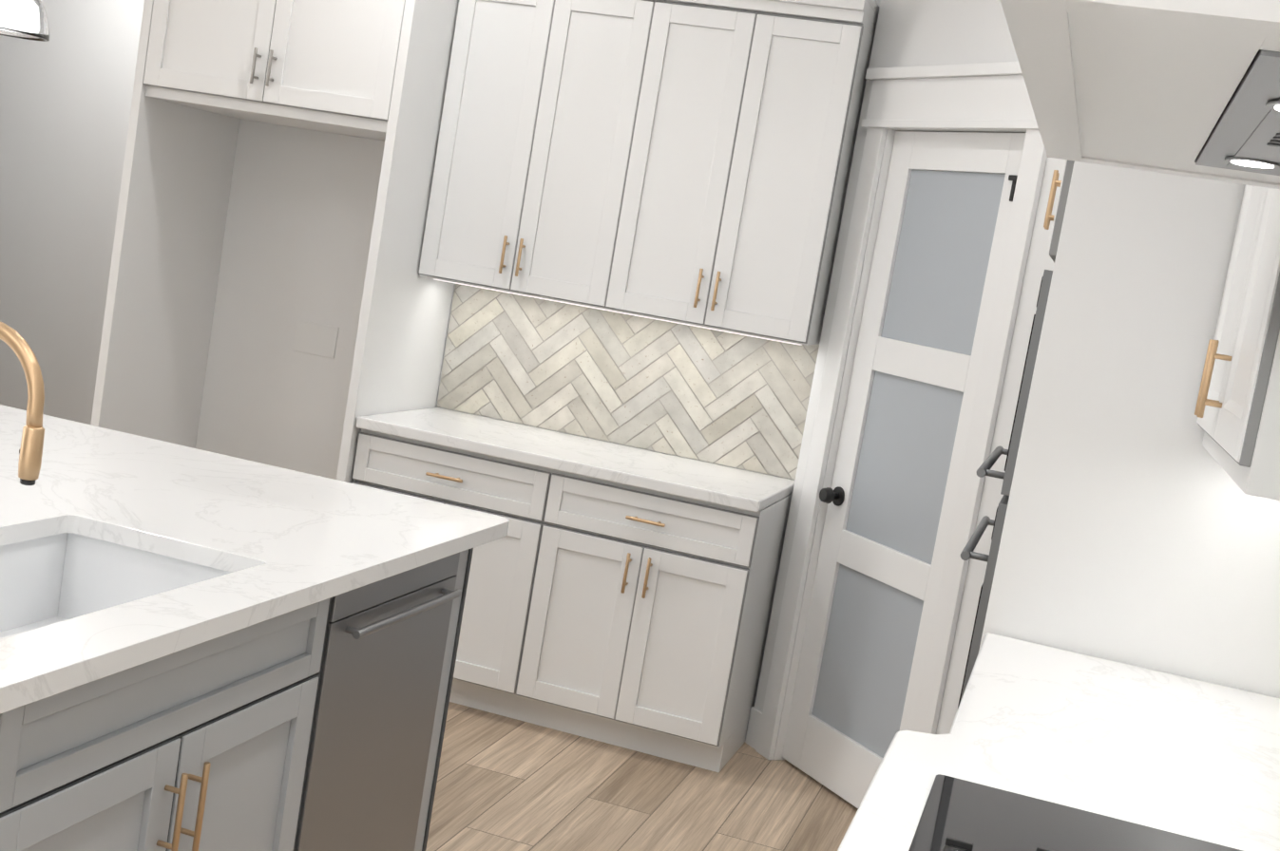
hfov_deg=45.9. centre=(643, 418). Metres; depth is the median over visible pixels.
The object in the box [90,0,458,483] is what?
surround
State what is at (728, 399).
backsplash
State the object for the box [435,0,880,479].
wall
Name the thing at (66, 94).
wall
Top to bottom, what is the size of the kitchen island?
0.915 m
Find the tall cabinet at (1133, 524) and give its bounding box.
[957,159,1279,708]
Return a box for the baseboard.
[745,706,762,749]
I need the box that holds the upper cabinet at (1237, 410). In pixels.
[1194,184,1279,503]
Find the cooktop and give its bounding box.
[908,774,1242,850]
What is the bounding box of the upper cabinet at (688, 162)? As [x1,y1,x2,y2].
[418,0,878,345]
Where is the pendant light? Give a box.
[0,0,49,41]
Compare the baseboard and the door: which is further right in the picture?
the door
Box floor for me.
[425,702,858,850]
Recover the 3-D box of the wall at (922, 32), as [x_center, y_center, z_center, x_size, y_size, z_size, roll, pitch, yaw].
[0.913,-0.320,4.640,0.110,3.150,1.061,6,7,-29]
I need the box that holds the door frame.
[755,61,1047,761]
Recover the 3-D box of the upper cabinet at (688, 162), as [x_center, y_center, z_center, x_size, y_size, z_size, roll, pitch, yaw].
[0.000,-0.931,5.178,1.402,1.146,0.380,11,6,16]
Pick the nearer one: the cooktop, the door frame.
the cooktop
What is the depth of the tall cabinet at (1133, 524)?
3.23 m
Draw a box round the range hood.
[1000,0,1279,189]
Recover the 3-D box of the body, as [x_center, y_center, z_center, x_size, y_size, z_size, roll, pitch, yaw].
[-0.288,0.575,5.219,1.400,0.876,0.656,11,6,16]
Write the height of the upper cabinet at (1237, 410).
1.170 m
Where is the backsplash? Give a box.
[437,284,819,479]
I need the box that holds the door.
[782,131,1025,808]
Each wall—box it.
[0,0,144,424]
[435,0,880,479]
[754,0,1065,756]
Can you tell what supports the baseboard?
attached to the wall at (878, 2)
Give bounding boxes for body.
[351,428,792,772]
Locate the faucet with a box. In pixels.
[0,322,44,485]
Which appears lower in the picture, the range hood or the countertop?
the countertop
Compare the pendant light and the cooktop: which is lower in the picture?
the cooktop
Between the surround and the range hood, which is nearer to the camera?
the range hood
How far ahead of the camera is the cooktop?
2.10 m
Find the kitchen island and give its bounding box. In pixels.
[0,404,509,850]
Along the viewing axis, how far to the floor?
4.54 m
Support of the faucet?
on the kitchen island

